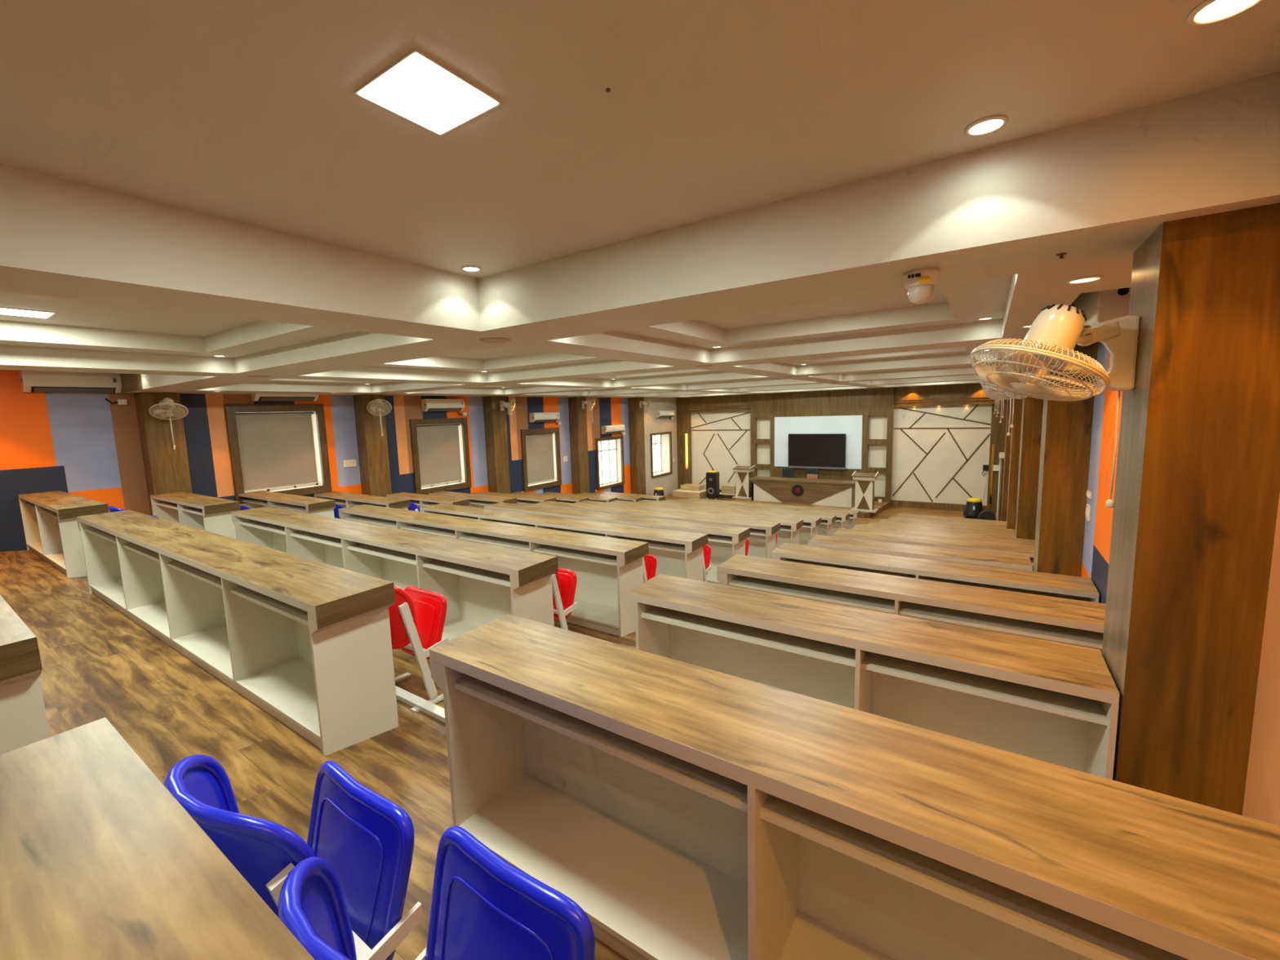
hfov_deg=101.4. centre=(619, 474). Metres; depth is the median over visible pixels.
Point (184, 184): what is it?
ceiling
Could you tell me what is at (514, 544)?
shelf
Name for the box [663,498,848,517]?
countertop
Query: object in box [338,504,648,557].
countertop
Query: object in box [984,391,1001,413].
wall fan
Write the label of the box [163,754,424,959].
chair
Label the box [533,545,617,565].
shelf
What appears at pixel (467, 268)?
recessed light
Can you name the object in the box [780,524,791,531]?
shelf
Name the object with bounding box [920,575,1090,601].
shelf
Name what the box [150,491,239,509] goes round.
countertop
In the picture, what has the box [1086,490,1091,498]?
switch plate
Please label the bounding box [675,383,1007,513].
wall
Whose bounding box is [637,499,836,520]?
countertop
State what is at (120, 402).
box
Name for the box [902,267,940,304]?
dome security camera
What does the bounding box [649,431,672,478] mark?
window
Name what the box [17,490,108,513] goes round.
countertop
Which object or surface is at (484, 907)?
chair
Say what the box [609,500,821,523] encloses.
countertop
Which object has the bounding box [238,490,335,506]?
countertop
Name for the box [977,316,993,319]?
recessed light
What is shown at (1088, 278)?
recessed light
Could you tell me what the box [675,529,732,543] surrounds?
shelf
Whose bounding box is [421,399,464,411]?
air conditioner
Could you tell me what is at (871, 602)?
shelf
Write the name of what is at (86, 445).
wall
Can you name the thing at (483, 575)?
shelf
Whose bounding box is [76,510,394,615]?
countertop
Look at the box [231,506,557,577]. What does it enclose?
countertop
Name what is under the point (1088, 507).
switch plate
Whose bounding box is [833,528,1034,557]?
countertop
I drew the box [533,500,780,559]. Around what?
desk
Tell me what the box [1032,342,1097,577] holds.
column
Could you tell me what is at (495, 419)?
column
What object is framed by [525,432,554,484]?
roller blind
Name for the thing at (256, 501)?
shelf
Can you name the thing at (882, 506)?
stage platform
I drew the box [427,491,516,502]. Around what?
countertop
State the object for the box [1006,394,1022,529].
column
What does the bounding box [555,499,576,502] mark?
shelf
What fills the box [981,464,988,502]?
box
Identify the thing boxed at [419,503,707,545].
countertop
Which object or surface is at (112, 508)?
chair
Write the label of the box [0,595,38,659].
countertop
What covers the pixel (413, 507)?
chair
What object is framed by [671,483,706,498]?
step
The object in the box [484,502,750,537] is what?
countertop
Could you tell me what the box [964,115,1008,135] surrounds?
recessed light
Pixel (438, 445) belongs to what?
roller blind
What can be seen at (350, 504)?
shelf
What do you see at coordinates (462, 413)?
box
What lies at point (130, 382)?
trim
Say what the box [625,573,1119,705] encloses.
countertop
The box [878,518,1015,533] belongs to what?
desk
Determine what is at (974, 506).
vacuum
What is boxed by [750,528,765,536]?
shelf
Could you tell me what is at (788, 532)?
desk
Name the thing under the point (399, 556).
shelf
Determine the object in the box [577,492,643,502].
desk
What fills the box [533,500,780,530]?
countertop
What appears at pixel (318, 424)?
window
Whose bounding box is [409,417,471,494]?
window
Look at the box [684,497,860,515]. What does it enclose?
countertop
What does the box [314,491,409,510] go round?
desk
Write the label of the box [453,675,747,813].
shelf
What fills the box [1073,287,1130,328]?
air conditioner
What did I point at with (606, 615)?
shelf
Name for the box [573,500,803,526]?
countertop
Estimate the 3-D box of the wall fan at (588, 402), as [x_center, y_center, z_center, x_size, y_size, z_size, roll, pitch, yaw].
[-0.892,-1.933,15.867,0.404,0.756,0.412,3,8,35]
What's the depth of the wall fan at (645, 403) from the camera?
18.38 m
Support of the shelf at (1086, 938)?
attached to the desk at (690, 811)
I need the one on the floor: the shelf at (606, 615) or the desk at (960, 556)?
the desk at (960, 556)
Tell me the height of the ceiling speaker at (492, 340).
0.007 m
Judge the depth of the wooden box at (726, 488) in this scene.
19.46 m
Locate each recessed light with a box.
[0,306,55,318]
[212,355,226,356]
[354,48,501,135]
[461,265,480,271]
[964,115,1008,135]
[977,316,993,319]
[1021,324,1031,327]
[1066,275,1103,284]
[1186,0,1262,26]
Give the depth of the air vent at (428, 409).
12.03 m
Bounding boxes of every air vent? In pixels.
[31,386,115,393]
[258,396,315,400]
[427,408,460,411]
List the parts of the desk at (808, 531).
panel, panel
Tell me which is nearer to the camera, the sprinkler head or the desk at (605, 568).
the sprinkler head
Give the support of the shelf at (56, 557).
attached to the desk at (52, 532)
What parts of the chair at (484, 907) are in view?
backrest, seat moulding, seat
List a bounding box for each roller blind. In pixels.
[235,412,317,492]
[416,423,462,486]
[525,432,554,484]
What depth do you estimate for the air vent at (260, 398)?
9.31 m
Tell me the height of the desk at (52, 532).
0.801 m
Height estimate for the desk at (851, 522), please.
0.757 m
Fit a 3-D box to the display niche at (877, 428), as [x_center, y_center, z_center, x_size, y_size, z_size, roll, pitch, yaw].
[8.387,-0.584,17.021,0.550,2.630,0.035,3,8,35]
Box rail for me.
[395,685,445,723]
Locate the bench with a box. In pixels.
[718,492,736,497]
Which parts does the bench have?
seat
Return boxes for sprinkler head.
[1056,253,1066,258]
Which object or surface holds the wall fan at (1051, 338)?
attached to the column at (1197, 491)
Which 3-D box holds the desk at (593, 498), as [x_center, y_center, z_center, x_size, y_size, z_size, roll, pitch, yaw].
[-1.172,0.975,14.409,2.479,0.783,0.381,3,8,35]
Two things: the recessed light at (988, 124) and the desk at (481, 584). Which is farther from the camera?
the desk at (481, 584)
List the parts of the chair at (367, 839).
backrest, seat moulding, seat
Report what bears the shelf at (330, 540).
attached to the desk at (481, 584)
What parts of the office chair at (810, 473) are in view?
backrest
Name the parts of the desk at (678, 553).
panel, panel, panel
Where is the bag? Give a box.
[977,509,995,520]
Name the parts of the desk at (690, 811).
panel, panel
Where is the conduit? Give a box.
[995,457,1000,519]
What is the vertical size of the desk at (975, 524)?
0.781 m
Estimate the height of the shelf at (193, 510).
0.022 m
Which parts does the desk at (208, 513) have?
panel, panel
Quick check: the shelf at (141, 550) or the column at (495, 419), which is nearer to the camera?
the shelf at (141, 550)
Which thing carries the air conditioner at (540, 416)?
attached to the wall at (86, 445)
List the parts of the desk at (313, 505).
panel, panel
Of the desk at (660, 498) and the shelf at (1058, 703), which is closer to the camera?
the shelf at (1058, 703)
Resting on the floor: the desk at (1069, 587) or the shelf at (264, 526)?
the desk at (1069, 587)
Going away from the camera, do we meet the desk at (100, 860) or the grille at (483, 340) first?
the desk at (100, 860)
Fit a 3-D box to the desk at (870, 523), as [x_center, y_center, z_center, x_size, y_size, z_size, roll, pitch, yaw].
[5.256,1.290,8.462,2.287,0.787,0.381,3,8,35]
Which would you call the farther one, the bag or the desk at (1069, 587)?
the bag
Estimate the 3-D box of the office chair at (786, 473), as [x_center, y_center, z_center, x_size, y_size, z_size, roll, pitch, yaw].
[5.727,0.335,17.967,0.460,1.018,0.432,3,8,35]
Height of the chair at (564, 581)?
0.778 m
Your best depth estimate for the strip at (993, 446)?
15.25 m
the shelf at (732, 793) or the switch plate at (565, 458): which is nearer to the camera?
the shelf at (732, 793)
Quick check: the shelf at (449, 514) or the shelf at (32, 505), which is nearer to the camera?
the shelf at (32, 505)
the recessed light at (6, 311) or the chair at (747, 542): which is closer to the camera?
the recessed light at (6, 311)
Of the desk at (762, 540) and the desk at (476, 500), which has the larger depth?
the desk at (476, 500)
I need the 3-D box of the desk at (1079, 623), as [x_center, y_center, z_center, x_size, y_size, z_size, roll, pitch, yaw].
[1.782,1.111,3.443,2.287,0.808,0.381,3,8,35]
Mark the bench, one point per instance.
(721, 495)
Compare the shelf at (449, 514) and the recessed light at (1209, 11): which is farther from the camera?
the shelf at (449, 514)
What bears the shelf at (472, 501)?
attached to the desk at (476, 500)
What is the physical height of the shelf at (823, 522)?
0.022 m
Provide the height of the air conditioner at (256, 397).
0.264 m
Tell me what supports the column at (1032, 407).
on the floor
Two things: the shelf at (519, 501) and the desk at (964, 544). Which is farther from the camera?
the shelf at (519, 501)
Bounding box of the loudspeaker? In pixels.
[706,470,719,499]
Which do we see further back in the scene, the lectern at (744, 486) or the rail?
the lectern at (744, 486)
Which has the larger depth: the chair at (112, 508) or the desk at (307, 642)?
the chair at (112, 508)
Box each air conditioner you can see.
[18,370,122,393]
[250,393,319,400]
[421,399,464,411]
[528,412,559,422]
[600,424,625,434]
[655,410,675,417]
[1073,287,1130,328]
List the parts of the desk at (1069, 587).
panel, panel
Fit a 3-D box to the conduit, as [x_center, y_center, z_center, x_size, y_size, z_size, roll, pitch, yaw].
[10.214,0.217,14.024,0.121,2.060,0.020,3,8,35]
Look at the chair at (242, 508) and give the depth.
6.93 m
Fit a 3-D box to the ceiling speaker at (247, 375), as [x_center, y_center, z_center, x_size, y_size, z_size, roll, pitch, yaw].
[-3.886,-1.053,5.649,0.210,0.007,0.210,3,8,35]
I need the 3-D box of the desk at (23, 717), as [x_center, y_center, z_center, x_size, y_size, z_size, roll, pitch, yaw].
[-3.829,0.839,2.859,4.626,0.803,0.381,3,8,35]
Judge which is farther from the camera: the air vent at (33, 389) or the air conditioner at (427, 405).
the air conditioner at (427, 405)
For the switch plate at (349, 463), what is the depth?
10.44 m
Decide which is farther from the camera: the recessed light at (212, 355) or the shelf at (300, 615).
the recessed light at (212, 355)
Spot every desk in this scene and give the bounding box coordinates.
[0,595,49,755]
[0,717,314,959]
[17,490,109,577]
[76,510,398,756]
[150,491,240,538]
[231,506,558,640]
[238,490,335,517]
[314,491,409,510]
[338,504,648,636]
[386,492,470,506]
[419,503,707,581]
[427,491,517,508]
[429,613,1279,959]
[470,491,555,505]
[484,502,750,584]
[511,491,588,502]
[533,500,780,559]
[539,492,617,502]
[573,500,803,547]
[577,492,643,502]
[593,491,665,501]
[609,500,821,545]
[625,573,1119,779]
[637,499,836,536]
[663,498,848,536]
[684,497,860,528]
[716,554,1106,653]
[748,475,855,507]
[771,542,1099,603]
[808,534,1032,571]
[833,528,1034,571]
[852,524,1035,546]
[866,521,1014,537]
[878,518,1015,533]
[888,515,1006,528]
[896,513,1006,525]
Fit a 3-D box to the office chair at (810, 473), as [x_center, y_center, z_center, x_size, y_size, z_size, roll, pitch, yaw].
[6.383,0.367,17.511,0.460,1.018,0.432,3,8,35]
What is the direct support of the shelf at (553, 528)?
attached to the desk at (678, 553)
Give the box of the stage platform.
[731,497,889,518]
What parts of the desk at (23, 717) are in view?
panel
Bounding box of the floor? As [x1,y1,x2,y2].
[0,493,999,959]
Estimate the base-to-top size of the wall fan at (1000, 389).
0.636 m
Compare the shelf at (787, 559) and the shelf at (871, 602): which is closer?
the shelf at (871, 602)
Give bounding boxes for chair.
[108,506,157,517]
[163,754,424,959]
[240,505,250,510]
[277,825,595,959]
[333,503,344,519]
[388,585,448,712]
[408,502,420,511]
[551,568,577,630]
[642,554,657,582]
[702,544,711,582]
[745,537,749,555]
[782,468,794,477]
[805,469,818,479]
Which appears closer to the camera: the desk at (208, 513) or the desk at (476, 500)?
the desk at (208, 513)
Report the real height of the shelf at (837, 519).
0.022 m
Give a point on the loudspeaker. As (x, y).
(712, 476)
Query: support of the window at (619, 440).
in the wall at (86, 445)
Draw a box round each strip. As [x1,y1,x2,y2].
[684,433,688,469]
[989,444,994,503]
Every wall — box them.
[0,369,677,551]
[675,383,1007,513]
[1080,342,1279,826]
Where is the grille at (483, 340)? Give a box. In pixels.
[482,338,507,342]
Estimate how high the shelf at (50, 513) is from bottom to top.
0.022 m
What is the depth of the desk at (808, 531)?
10.00 m
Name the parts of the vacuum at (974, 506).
lid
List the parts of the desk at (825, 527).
panel, panel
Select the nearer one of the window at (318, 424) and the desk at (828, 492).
the window at (318, 424)
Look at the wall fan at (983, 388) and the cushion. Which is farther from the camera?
the cushion
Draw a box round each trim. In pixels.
[116,373,142,393]
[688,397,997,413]
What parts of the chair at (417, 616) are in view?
backrest, seat moulding, seat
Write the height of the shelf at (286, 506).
0.022 m
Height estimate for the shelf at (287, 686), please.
0.018 m
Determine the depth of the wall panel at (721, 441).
20.10 m
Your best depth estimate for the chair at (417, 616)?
3.05 m
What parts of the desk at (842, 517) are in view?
panel, panel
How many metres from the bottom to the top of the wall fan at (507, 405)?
0.616 m
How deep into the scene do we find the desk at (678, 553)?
6.04 m
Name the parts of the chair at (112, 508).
backrest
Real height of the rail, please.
0.030 m
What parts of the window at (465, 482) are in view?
sash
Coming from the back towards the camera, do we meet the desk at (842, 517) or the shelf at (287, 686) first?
the desk at (842, 517)
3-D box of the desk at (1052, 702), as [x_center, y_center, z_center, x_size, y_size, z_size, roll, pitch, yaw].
[0.973,1.072,2.524,2.002,0.807,0.381,3,8,35]
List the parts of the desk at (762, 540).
panel, panel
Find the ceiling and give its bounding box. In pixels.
[0,0,1279,397]
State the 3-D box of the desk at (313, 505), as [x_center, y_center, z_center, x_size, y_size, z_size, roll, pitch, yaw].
[-5.341,0.760,8.386,2.479,0.808,0.381,3,8,35]
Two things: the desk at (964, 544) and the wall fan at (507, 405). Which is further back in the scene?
the wall fan at (507, 405)
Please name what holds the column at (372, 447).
on the floor
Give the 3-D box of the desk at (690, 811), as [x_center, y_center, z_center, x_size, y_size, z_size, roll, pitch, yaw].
[0.381,1.046,1.419,2.287,0.801,0.381,3,8,35]
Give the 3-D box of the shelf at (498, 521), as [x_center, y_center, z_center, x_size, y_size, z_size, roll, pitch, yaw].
[-1.391,0.689,7.111,1.072,0.022,0.316,3,8,35]
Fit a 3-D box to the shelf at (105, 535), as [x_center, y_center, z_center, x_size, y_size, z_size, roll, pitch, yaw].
[-4.462,0.538,4.745,1.250,0.022,0.316,3,8,35]
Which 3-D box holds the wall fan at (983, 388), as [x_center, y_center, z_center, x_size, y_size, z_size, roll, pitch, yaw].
[5.277,-1.022,7.220,0.472,0.636,0.389,3,8,35]
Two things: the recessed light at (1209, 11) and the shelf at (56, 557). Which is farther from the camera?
the shelf at (56, 557)
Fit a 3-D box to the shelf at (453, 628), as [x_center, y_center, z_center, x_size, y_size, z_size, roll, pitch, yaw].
[-2.426,1.175,4.904,4.462,0.018,0.347,3,8,35]
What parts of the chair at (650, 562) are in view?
backrest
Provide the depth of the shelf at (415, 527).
6.06 m
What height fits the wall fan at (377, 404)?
0.738 m
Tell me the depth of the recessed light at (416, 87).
1.33 m
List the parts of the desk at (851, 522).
panel, panel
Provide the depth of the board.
17.69 m
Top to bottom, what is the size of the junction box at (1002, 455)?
0.150 m
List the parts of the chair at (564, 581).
backrest, seat moulding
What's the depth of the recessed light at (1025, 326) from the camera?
3.67 m
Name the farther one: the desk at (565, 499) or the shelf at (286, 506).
the desk at (565, 499)
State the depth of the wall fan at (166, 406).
7.62 m
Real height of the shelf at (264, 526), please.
0.022 m
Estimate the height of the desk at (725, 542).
0.795 m
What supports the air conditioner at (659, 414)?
attached to the wall at (86, 445)
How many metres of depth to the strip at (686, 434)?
20.84 m
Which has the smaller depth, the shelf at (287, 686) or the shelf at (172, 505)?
the shelf at (287, 686)
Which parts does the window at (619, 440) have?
sash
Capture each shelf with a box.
[23,502,35,509]
[26,542,66,570]
[40,509,57,519]
[85,527,116,544]
[89,578,320,740]
[123,542,159,562]
[155,501,177,509]
[167,560,222,588]
[181,507,202,515]
[231,586,308,626]
[239,520,285,534]
[241,498,267,506]
[271,503,306,512]
[289,531,342,547]
[326,497,346,505]
[345,515,396,528]
[346,543,416,564]
[348,502,386,506]
[400,524,455,537]
[404,498,419,505]
[422,502,448,506]
[422,559,510,586]
[434,512,478,519]
[441,618,481,640]
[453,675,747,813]
[459,533,529,551]
[459,772,895,959]
[469,499,499,505]
[490,520,535,527]
[516,499,539,505]
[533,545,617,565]
[545,527,605,536]
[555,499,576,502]
[569,598,618,628]
[616,536,684,552]
[641,605,855,666]
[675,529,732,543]
[702,571,720,583]
[728,575,894,613]
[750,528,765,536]
[760,794,1188,959]
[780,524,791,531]
[786,558,915,577]
[801,522,811,528]
[820,520,827,524]
[835,517,841,521]
[861,651,1107,725]
[898,601,1103,648]
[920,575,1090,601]
[1030,557,1033,565]
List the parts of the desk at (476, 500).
panel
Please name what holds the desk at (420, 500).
on the floor
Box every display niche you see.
[756,417,770,476]
[867,415,887,496]
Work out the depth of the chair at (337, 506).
7.96 m
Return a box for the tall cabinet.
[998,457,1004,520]
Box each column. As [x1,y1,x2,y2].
[133,391,192,515]
[352,394,391,497]
[482,395,511,493]
[568,396,589,493]
[627,397,645,494]
[1000,398,1013,521]
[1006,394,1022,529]
[1014,395,1043,539]
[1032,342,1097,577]
[1102,203,1279,815]
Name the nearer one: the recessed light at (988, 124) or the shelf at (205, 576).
the recessed light at (988, 124)
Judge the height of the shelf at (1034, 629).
0.022 m
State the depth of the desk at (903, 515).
11.51 m
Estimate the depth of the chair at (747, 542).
7.16 m
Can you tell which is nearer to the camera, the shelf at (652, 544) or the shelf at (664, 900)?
the shelf at (664, 900)
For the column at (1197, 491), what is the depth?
1.60 m
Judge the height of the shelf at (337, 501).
0.022 m
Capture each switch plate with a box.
[342,459,356,467]
[563,456,568,462]
[1084,503,1090,520]
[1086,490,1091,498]
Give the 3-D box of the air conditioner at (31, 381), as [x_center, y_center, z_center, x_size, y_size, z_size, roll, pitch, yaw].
[-7.480,-1.253,7.173,0.207,0.274,0.953,3,8,35]
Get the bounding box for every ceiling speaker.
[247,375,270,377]
[479,337,511,342]
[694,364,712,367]
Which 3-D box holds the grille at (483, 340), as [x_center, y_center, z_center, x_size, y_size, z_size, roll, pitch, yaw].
[-0.840,-0.902,3.535,0.180,0.004,0.180,3,8,35]
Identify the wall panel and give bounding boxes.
[690,411,751,489]
[891,404,991,505]
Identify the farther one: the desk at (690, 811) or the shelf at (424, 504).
the shelf at (424, 504)
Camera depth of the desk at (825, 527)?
11.12 m
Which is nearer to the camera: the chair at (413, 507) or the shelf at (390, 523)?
the shelf at (390, 523)
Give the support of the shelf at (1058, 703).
attached to the desk at (1052, 702)
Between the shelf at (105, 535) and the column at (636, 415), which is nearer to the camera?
the shelf at (105, 535)
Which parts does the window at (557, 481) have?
sash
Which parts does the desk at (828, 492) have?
panel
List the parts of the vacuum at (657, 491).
lid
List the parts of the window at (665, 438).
sash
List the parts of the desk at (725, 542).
panel, panel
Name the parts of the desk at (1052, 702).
panel, panel, panel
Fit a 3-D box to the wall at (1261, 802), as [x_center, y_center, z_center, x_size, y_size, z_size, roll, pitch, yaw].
[5.277,0.316,6.179,0.250,5.000,21.800,3,8,35]
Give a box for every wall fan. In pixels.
[148,397,188,449]
[367,398,391,435]
[499,398,515,422]
[581,397,595,422]
[639,399,651,419]
[968,303,1140,507]
[979,377,1047,435]
[982,384,1022,422]
[983,390,1013,417]
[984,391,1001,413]
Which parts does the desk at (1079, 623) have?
panel, panel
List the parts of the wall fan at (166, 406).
blade, pull cord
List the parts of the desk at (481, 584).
panel, panel, panel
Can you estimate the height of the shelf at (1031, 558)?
0.022 m
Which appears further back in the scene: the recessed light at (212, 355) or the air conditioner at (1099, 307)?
the recessed light at (212, 355)
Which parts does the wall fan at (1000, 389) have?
pull cord, pull cord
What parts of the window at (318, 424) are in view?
sash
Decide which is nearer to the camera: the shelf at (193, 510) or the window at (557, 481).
the shelf at (193, 510)
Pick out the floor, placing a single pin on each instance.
(97, 662)
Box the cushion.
[806,474,817,479]
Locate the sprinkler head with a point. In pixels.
(1061, 255)
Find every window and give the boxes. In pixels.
[223,404,332,503]
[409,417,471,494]
[520,426,561,492]
[595,435,624,490]
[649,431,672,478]
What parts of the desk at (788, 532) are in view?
panel, panel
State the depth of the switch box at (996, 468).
15.16 m
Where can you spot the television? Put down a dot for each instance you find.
(806, 451)
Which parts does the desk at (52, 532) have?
panel, panel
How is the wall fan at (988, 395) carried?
attached to the column at (1017, 417)
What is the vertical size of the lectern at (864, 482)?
1.145 m
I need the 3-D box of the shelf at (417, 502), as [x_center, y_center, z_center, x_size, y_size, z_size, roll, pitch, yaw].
[-4.201,0.555,10.585,1.123,0.022,0.316,3,8,35]
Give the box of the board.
[774,415,862,469]
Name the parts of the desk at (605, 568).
panel, panel, panel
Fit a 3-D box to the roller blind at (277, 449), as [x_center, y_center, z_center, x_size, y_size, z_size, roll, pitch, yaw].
[-6.141,-0.434,9.460,0.048,1.352,1.290,3,8,35]
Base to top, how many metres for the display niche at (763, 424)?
2.630 m
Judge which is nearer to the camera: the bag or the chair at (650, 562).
the chair at (650, 562)
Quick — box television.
[787,433,845,469]
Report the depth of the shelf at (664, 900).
1.67 m
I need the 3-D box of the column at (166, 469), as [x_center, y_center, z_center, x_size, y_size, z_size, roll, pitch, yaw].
[-6.904,-0.040,7.998,0.350,2.374,0.450,3,8,35]
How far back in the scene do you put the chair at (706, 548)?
6.14 m
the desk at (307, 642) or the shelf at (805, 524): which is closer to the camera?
the desk at (307, 642)
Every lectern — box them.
[732,464,755,499]
[850,471,878,512]
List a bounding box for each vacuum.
[653,487,666,500]
[963,497,982,518]
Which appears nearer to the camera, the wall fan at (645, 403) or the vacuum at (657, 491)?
the wall fan at (645, 403)
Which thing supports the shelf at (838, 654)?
attached to the desk at (1052, 702)
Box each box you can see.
[105,398,127,404]
[457,412,466,415]
[721,484,736,493]
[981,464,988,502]
[992,465,999,471]
[999,452,1004,457]
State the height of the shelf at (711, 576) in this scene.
0.018 m
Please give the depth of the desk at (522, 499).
12.10 m
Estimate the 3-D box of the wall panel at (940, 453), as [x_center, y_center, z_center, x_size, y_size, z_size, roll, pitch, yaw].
[9.781,-0.611,16.039,2.537,3.002,0.048,3,8,35]
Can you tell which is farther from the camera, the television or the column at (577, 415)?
the television
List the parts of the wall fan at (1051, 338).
blade, blade, blade, arm, pull cord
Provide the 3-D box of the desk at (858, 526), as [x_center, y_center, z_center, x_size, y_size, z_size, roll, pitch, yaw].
[4.575,1.251,7.478,2.287,0.799,0.381,3,8,35]
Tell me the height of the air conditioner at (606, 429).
0.274 m
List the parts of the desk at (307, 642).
panel, panel, panel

